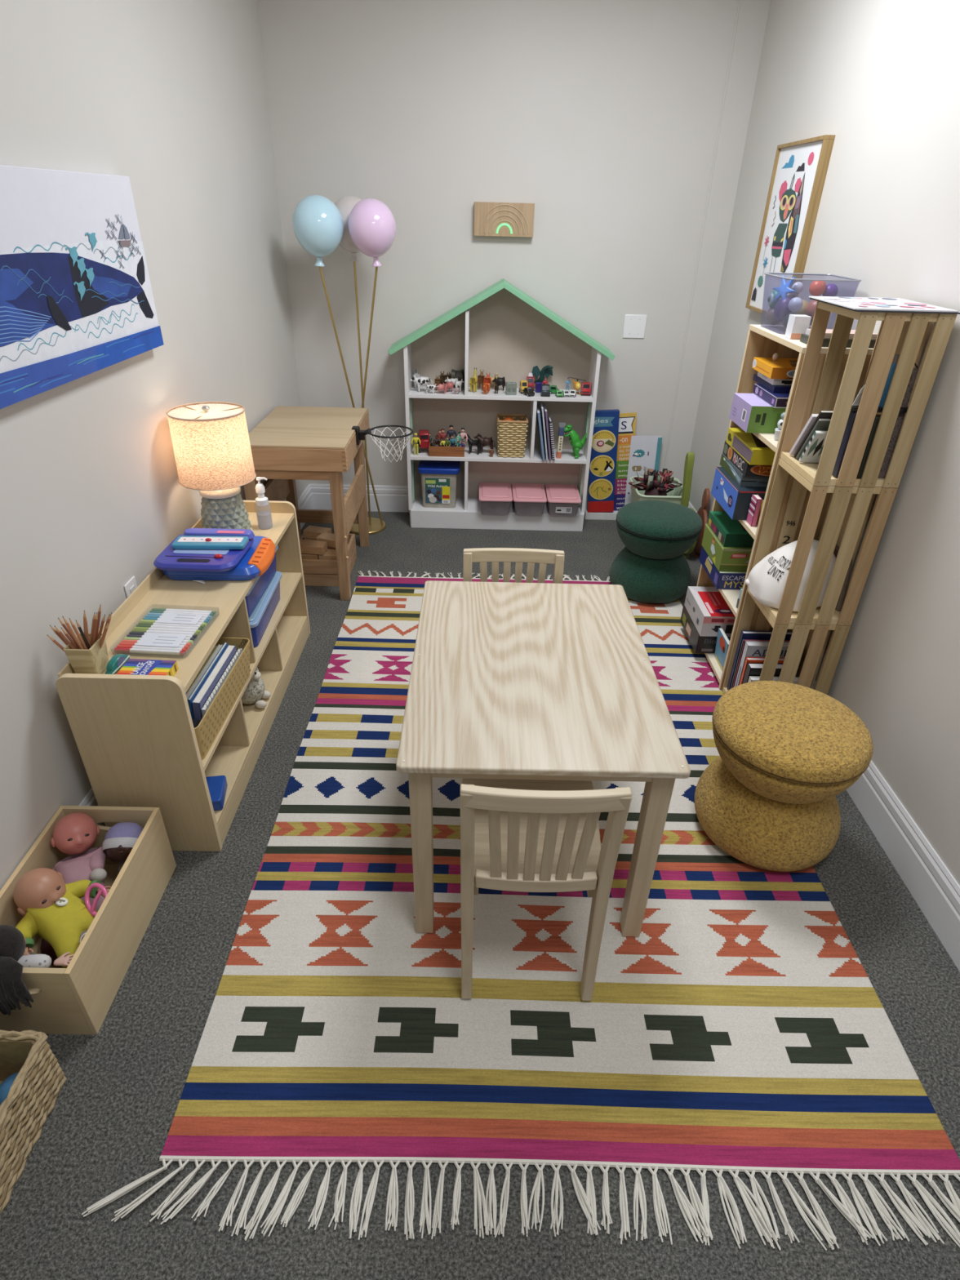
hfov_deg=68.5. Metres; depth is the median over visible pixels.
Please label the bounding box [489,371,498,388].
deer
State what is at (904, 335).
crate
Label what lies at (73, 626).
pencil
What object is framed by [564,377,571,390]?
toy figure
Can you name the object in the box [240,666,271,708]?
plush animal
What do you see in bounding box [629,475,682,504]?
bin
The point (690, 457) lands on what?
cactus
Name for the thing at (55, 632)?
pencil
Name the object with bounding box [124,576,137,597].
outlet plate
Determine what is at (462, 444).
toy figure
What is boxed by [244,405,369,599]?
desk
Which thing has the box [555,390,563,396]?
toy car
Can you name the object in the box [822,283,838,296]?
ball
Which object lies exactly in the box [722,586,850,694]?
crate
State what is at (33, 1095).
seagrass basket
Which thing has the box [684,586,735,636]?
game
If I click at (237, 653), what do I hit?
magazine
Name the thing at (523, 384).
toy digger
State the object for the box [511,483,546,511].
storage bin
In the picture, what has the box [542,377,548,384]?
toy figure
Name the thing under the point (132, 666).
pack
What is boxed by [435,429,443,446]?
toy figure
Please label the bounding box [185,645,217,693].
magazine
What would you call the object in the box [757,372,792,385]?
game
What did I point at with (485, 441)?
horse
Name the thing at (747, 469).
game
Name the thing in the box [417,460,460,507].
tub
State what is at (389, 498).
baseboard
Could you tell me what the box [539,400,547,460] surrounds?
notebook
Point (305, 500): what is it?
baseboard
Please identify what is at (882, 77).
wall
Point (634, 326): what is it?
blank wall plate
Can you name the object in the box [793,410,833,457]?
book
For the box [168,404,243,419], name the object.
diffuser
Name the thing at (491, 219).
wall art
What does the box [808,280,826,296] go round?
ball
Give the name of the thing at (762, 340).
bookcase
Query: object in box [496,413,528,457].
wicker basket
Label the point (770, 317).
ball
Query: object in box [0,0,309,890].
wall
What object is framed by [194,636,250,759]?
bin
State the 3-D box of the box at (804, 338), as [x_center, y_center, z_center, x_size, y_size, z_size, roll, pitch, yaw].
[1.104,-0.920,2.168,0.200,0.021,0.100,1,31,0]
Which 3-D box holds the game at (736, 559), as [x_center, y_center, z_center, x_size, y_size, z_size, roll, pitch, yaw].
[1.045,-0.372,2.832,0.227,0.096,0.255,1,31,0]
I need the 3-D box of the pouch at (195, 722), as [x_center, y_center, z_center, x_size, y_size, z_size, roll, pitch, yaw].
[-0.809,0.266,1.928,0.090,0.090,0.050,1,31,0]
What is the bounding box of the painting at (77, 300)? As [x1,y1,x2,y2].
[0,164,164,408]
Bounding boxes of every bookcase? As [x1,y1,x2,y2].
[387,278,615,531]
[696,324,873,689]
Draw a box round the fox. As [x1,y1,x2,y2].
[483,372,491,390]
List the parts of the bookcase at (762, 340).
panel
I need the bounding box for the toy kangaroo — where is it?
[477,369,484,389]
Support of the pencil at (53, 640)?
in the pencil cup
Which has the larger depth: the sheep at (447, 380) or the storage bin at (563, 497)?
the storage bin at (563, 497)
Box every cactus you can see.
[680,452,697,559]
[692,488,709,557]
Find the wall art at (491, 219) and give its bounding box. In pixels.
[473,201,534,237]
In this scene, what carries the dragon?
on the bookcase at (502, 329)
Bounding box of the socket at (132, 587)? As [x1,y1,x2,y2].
[129,584,135,593]
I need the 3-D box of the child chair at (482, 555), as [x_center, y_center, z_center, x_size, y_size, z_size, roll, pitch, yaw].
[0.100,0.089,2.264,0.332,0.656,0.408,1,31,0]
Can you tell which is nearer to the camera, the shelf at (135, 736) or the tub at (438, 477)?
the shelf at (135, 736)
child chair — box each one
[459,777,631,1000]
[462,547,564,583]
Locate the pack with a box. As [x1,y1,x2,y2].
[116,658,178,676]
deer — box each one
[440,370,448,384]
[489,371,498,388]
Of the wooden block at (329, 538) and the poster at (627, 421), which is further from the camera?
the poster at (627, 421)
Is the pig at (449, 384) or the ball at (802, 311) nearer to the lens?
the ball at (802, 311)
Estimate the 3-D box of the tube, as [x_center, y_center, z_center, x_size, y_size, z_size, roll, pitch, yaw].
[0.452,-1.111,3.924,0.041,0.196,0.031,1,31,0]
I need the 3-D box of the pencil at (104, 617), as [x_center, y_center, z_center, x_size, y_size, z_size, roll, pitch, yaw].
[-0.972,0.001,1.794,0.075,0.153,0.007,0,31,-3]
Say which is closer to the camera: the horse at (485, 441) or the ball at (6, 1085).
the ball at (6, 1085)
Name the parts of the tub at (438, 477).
lid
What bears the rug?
on the floor
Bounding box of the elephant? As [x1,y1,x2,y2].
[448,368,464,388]
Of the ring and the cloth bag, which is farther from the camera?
the cloth bag
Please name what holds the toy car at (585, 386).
on the bookcase at (502, 329)
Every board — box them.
[153,533,253,572]
[163,536,275,583]
[171,535,248,549]
[183,528,254,539]
[586,408,619,512]
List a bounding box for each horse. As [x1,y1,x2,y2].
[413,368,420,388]
[464,434,481,454]
[473,433,494,453]
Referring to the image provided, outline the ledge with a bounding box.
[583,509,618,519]
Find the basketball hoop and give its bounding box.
[351,425,413,462]
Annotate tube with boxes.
[555,426,564,458]
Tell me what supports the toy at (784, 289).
in the clear bin at (766, 273)
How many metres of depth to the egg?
2.47 m
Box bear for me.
[434,375,440,390]
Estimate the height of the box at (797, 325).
0.066 m
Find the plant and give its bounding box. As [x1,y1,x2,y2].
[628,466,682,495]
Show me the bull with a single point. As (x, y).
(501, 381)
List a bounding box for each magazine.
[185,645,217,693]
[186,644,222,703]
[187,642,227,719]
[191,644,236,721]
[201,639,246,717]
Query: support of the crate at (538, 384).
on the bookcase at (502, 329)
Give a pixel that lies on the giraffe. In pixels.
(473, 381)
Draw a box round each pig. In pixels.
[435,383,447,393]
[443,381,453,391]
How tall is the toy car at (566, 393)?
0.030 m
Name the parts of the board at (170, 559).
slider knob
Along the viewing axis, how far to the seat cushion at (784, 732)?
1.87 m
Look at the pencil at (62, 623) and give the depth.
1.75 m
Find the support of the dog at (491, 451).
on the bookcase at (502, 329)
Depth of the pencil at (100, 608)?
1.77 m
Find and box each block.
[299,539,327,555]
[301,553,318,559]
[302,525,332,539]
[315,533,335,547]
[318,549,336,559]
[505,381,516,395]
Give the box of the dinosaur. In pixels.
[563,424,586,457]
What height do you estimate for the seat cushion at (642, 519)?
0.068 m
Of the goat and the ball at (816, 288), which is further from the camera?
the goat
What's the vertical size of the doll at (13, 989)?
0.170 m
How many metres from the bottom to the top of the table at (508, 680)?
0.583 m
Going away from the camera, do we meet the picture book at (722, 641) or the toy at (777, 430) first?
the toy at (777, 430)
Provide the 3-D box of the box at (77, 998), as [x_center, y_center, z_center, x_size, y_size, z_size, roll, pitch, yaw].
[-0.986,0.663,1.728,0.262,0.226,0.478,1,31,0]
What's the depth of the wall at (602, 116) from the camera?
3.42 m
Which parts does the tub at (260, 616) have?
lidded tub, lid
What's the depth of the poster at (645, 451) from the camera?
4.13 m
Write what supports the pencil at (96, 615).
in the pencil cup
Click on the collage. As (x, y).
(854, 304)
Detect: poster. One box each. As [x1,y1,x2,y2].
[613,412,636,511]
[624,435,662,505]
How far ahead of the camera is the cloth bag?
2.31 m
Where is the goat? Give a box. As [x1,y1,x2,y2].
[454,378,463,391]
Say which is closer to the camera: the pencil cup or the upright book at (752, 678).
the pencil cup
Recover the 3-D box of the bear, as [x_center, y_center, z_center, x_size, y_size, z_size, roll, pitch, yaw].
[-0.230,-1.401,3.840,0.032,0.071,0.063,-1,32,-5]
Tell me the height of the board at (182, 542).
0.026 m
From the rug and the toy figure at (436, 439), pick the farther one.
the toy figure at (436, 439)
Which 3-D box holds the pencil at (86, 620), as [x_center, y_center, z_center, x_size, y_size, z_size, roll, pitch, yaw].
[-1.004,-0.002,1.802,0.028,0.146,0.007,-6,32,-11]
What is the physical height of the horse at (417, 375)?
0.092 m
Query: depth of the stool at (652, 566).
3.28 m
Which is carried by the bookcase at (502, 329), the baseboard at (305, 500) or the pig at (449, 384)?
the pig at (449, 384)
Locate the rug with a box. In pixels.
[81,570,959,1250]
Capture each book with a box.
[714,627,729,671]
[727,630,792,690]
[729,639,790,688]
[732,639,789,688]
[733,640,789,687]
[738,657,784,684]
[742,662,798,684]
[746,493,762,526]
[747,675,799,684]
[756,499,764,524]
[789,413,818,455]
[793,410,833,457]
[795,418,831,458]
[799,431,827,462]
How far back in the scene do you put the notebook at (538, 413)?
3.86 m
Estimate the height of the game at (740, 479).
0.044 m
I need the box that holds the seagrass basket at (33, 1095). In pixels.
[0,1029,66,1214]
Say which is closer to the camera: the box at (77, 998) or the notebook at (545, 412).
the box at (77, 998)
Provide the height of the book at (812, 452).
0.110 m
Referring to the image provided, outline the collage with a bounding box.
[808,296,959,314]
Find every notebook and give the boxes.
[536,404,545,460]
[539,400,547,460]
[542,403,551,460]
[547,413,555,460]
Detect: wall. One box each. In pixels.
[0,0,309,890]
[257,0,738,489]
[688,0,959,885]
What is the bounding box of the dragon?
[531,364,553,384]
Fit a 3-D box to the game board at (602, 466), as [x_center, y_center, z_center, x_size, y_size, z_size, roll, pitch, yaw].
[0.719,-1.038,4.137,0.190,0.608,0.041,1,31,0]
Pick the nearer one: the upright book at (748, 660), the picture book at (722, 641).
the upright book at (748, 660)
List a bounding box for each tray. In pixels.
[428,441,464,457]
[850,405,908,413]
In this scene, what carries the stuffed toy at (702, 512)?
on the floor
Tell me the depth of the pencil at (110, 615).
1.76 m
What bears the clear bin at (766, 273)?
on the bookcase at (762, 340)
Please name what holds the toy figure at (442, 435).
in the wooden tray at (455, 451)
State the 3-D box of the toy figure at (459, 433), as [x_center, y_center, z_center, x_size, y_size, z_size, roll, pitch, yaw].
[-0.116,-1.111,3.964,0.050,0.115,0.027,-13,34,-22]
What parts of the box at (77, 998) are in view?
panel, panel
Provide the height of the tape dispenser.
0.034 m
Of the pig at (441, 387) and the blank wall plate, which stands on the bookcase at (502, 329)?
the pig at (441, 387)
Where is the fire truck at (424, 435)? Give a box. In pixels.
[417,429,431,453]
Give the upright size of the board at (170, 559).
0.036 m
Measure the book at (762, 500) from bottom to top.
0.083 m
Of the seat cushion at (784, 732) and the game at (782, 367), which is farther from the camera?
the game at (782, 367)
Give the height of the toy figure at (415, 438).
0.119 m
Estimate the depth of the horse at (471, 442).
3.96 m
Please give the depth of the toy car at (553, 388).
3.82 m
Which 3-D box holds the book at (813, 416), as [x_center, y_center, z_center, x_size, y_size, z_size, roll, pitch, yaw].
[1.044,-0.624,2.152,0.131,0.146,0.098,1,31,0]
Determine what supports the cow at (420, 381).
on the bookcase at (502, 329)
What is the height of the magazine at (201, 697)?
0.128 m
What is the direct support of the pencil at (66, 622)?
in the pencil cup
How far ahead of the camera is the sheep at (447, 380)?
3.84 m
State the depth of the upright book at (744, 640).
2.59 m
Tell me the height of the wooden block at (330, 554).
0.043 m
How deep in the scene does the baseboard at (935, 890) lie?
1.96 m
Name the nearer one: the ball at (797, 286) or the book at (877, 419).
the book at (877, 419)
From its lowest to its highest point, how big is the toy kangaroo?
0.099 m
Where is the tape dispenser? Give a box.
[105,653,129,674]
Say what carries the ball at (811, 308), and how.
in the clear bin at (766, 273)
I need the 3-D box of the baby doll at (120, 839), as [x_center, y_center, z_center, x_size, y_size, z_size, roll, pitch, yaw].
[-0.927,0.573,1.834,0.103,0.175,0.165,1,31,0]
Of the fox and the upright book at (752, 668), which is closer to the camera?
the upright book at (752, 668)
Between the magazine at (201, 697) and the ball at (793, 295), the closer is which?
the magazine at (201, 697)
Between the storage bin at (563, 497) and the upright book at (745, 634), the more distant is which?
the storage bin at (563, 497)
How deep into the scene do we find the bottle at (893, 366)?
1.92 m
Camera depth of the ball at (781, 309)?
2.37 m
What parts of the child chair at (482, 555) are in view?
leg, rail, leg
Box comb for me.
[852,384,865,405]
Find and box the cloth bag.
[745,539,835,611]
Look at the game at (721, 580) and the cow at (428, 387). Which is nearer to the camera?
the game at (721, 580)
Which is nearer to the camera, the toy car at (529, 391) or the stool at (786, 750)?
the stool at (786, 750)
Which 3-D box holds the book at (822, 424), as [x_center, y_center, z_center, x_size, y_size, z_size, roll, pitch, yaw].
[1.049,-0.602,2.121,0.131,0.142,0.090,1,31,0]
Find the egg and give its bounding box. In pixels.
[772,353,778,360]
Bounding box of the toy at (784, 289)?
[772,275,796,302]
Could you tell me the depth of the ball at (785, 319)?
2.35 m
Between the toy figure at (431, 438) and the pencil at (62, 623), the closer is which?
the pencil at (62, 623)
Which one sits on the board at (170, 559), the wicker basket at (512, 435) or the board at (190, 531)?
the board at (190, 531)
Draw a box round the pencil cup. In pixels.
[63,632,109,674]
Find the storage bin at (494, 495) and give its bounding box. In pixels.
[479,482,512,510]
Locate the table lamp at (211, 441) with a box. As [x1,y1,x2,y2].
[166,401,256,531]
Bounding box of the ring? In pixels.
[84,882,107,916]
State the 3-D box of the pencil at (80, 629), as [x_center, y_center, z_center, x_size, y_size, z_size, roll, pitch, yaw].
[-0.988,0.013,1.779,0.024,0.146,0.007,0,31,-2]
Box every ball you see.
[0,1071,18,1105]
[502,416,513,420]
[764,307,779,324]
[773,296,794,322]
[781,292,797,297]
[782,312,799,328]
[788,297,803,311]
[791,281,803,293]
[794,299,808,315]
[805,299,817,319]
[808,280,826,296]
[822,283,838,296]
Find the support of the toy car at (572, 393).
on the bookcase at (502, 329)
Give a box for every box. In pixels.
[0,805,176,1034]
[784,314,811,339]
[800,333,875,347]
[805,328,877,339]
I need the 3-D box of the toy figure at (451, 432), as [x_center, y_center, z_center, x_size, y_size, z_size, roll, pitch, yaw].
[-0.161,-1.129,3.957,0.064,0.149,0.035,-5,32,-11]
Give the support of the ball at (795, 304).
in the clear bin at (766, 273)
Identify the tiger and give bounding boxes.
[482,382,489,394]
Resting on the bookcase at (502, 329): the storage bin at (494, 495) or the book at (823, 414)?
the storage bin at (494, 495)
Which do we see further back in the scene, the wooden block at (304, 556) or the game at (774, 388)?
the wooden block at (304, 556)
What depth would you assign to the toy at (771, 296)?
2.43 m
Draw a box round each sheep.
[444,377,457,389]
[450,386,460,393]
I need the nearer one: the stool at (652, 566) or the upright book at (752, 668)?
the upright book at (752, 668)
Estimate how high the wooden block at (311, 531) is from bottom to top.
0.043 m
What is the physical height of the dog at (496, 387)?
0.048 m
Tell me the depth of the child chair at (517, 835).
1.45 m
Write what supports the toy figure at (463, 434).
in the wooden tray at (455, 451)
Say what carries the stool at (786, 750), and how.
on the rug
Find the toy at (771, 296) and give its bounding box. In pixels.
[767,290,779,307]
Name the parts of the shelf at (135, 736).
panel, shelf, shelf, panel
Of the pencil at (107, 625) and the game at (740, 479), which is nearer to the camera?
the pencil at (107, 625)
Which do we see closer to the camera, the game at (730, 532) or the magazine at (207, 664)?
the magazine at (207, 664)
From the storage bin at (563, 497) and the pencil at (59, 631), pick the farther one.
the storage bin at (563, 497)
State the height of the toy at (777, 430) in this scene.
0.091 m
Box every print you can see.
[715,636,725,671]
[745,134,835,315]
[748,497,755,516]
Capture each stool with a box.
[609,500,702,603]
[694,680,873,871]
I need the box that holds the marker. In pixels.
[114,608,216,655]
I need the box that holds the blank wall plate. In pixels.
[622,314,647,338]
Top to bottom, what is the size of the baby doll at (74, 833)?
0.202 m
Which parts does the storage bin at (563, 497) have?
lid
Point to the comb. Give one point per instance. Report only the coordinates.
(856, 402)
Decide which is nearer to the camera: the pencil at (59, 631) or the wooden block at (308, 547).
the pencil at (59, 631)
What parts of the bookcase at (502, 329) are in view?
panel, panel, panel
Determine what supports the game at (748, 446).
on the game at (747, 469)
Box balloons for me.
[292,194,395,534]
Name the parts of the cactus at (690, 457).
upright arm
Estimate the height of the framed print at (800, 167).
0.610 m
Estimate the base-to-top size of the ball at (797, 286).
0.036 m
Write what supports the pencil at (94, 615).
in the pencil cup
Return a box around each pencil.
[46,634,63,650]
[49,625,67,645]
[53,625,75,648]
[57,617,79,648]
[60,626,79,648]
[62,616,84,648]
[69,618,88,649]
[75,620,90,649]
[83,609,87,647]
[86,619,89,648]
[89,613,95,647]
[91,613,97,646]
[94,604,101,642]
[96,613,105,640]
[99,622,108,648]
[102,612,111,645]
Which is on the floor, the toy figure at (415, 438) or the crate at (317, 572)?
the crate at (317, 572)
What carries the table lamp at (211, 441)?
on the shelf at (135, 736)
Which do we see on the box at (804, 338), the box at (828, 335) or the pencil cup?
the box at (828, 335)
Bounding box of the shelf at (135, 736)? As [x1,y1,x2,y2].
[55,500,310,851]
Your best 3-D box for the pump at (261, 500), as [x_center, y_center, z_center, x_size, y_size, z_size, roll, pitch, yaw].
[-0.806,-0.509,2.609,0.054,0.194,0.054,-21,38,-32]
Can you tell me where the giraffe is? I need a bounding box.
[469,367,477,391]
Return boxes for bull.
[492,373,505,390]
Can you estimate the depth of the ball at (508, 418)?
3.90 m
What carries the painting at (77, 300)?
attached to the wall at (170, 97)
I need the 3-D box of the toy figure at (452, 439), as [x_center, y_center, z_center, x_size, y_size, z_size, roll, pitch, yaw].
[-0.153,-1.093,3.945,0.045,0.103,0.024,7,32,9]
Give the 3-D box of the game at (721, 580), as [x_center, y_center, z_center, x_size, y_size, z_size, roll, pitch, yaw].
[1.044,-0.297,2.871,0.224,0.070,0.267,1,31,0]
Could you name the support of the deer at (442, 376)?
on the bookcase at (502, 329)
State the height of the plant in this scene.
0.399 m
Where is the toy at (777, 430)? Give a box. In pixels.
[773,412,785,440]
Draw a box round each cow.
[410,374,432,391]
[424,383,438,393]
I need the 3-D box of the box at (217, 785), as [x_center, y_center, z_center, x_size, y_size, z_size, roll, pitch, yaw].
[-0.824,0.455,2.075,0.140,0.040,0.110,-4,32,-9]
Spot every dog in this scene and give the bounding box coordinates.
[488,448,493,457]
[494,382,498,393]
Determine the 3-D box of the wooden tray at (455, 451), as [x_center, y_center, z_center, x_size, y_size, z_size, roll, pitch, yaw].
[-0.186,-1.073,3.968,0.198,0.056,0.090,1,31,-1]
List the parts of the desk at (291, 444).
leg, leg, lid, box frame, leg, leg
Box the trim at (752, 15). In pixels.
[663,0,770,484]
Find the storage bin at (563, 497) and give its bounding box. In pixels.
[545,484,581,513]
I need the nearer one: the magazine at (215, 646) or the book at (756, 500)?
the magazine at (215, 646)
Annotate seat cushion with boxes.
[616,500,702,538]
[712,680,873,783]
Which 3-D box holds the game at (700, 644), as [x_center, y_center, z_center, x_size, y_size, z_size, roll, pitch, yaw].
[1.013,-0.049,3.023,0.234,0.087,0.263,1,31,0]
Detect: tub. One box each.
[244,545,281,647]
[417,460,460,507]
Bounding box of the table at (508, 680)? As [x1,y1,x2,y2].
[395,580,690,936]
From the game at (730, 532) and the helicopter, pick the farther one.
the helicopter
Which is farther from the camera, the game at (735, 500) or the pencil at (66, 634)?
the game at (735, 500)
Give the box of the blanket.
[40,938,57,964]
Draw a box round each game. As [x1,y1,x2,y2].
[680,604,730,653]
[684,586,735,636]
[698,546,746,589]
[701,523,752,572]
[706,511,754,547]
[711,466,766,519]
[720,453,769,487]
[722,440,772,476]
[725,427,775,465]
[728,392,786,433]
[751,357,798,379]
[752,373,791,392]
[752,383,789,408]
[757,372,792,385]
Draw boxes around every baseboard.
[79,484,313,826]
[310,484,587,512]
[688,501,959,971]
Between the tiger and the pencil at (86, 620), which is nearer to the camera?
the pencil at (86, 620)
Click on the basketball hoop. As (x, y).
(361, 434)
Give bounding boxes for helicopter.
[568,377,586,395]
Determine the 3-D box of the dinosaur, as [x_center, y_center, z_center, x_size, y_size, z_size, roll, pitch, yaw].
[0.521,-1.111,3.938,0.139,0.180,0.077,-3,32,-7]
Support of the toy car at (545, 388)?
on the bookcase at (502, 329)
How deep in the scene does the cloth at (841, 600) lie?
2.31 m
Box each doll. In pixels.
[0,924,74,1015]
[13,867,111,968]
[50,812,106,937]
[102,822,142,872]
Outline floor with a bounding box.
[0,511,959,1279]
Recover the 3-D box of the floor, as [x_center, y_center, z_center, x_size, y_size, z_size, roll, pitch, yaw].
[0.018,0.569,2.237,2.591,0.100,5.227,1,31,0]
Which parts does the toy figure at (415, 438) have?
leg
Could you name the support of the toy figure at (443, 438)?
in the wooden tray at (455, 451)
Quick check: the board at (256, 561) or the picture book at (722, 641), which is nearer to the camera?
the board at (256, 561)
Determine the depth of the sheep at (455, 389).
3.77 m
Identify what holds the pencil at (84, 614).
in the pencil cup
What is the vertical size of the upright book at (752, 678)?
0.165 m
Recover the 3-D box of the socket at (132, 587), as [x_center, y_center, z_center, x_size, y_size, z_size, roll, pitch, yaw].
[-1.084,-0.134,2.215,0.002,0.073,0.032,1,31,0]
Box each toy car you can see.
[523,386,534,396]
[540,384,550,396]
[550,384,559,394]
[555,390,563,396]
[562,390,569,396]
[569,389,576,397]
[580,382,591,395]
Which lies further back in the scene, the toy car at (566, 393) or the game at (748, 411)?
the toy car at (566, 393)
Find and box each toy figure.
[411,432,420,454]
[428,432,433,446]
[432,435,439,446]
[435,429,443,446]
[438,428,448,446]
[440,437,446,446]
[444,436,450,446]
[445,425,457,446]
[448,435,456,446]
[455,431,463,446]
[457,427,467,446]
[458,440,465,447]
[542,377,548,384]
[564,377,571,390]
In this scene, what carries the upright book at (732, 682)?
in the crate at (806, 646)
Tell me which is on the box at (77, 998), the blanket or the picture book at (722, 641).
the blanket
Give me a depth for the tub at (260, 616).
2.47 m
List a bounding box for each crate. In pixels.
[299,533,356,586]
[535,382,542,392]
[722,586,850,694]
[751,457,897,625]
[779,301,957,488]
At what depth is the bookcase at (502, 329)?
3.92 m
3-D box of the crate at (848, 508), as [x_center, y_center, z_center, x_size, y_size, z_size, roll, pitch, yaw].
[1.086,-0.318,2.286,0.246,0.462,0.280,1,31,0]
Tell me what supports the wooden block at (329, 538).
on the wooden block
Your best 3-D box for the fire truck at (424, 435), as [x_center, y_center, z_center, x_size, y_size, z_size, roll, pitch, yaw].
[-0.316,-1.126,3.999,0.076,0.108,0.108,-2,32,-6]
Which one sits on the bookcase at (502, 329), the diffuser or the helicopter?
the helicopter
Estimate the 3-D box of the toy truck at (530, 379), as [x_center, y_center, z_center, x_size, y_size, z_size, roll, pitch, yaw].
[0.277,-1.421,3.881,0.047,0.088,0.061,1,31,0]
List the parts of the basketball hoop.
arm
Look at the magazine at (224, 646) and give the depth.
2.01 m
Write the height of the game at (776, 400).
0.034 m
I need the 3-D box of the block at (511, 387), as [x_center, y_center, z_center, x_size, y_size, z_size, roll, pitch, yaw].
[0.168,-1.355,3.792,0.056,0.065,0.042,-1,31,-4]
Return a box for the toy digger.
[519,380,528,393]
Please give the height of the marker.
0.020 m
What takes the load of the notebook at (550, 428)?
on the bookcase at (502, 329)
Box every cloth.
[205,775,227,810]
[833,544,852,610]
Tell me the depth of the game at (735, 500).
2.57 m
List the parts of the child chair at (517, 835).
leg, seat, rail, rail, leg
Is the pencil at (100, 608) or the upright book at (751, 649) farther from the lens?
the upright book at (751, 649)
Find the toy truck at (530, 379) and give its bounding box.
[526,373,534,391]
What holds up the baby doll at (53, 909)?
in the box at (77, 998)
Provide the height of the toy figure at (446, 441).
0.093 m

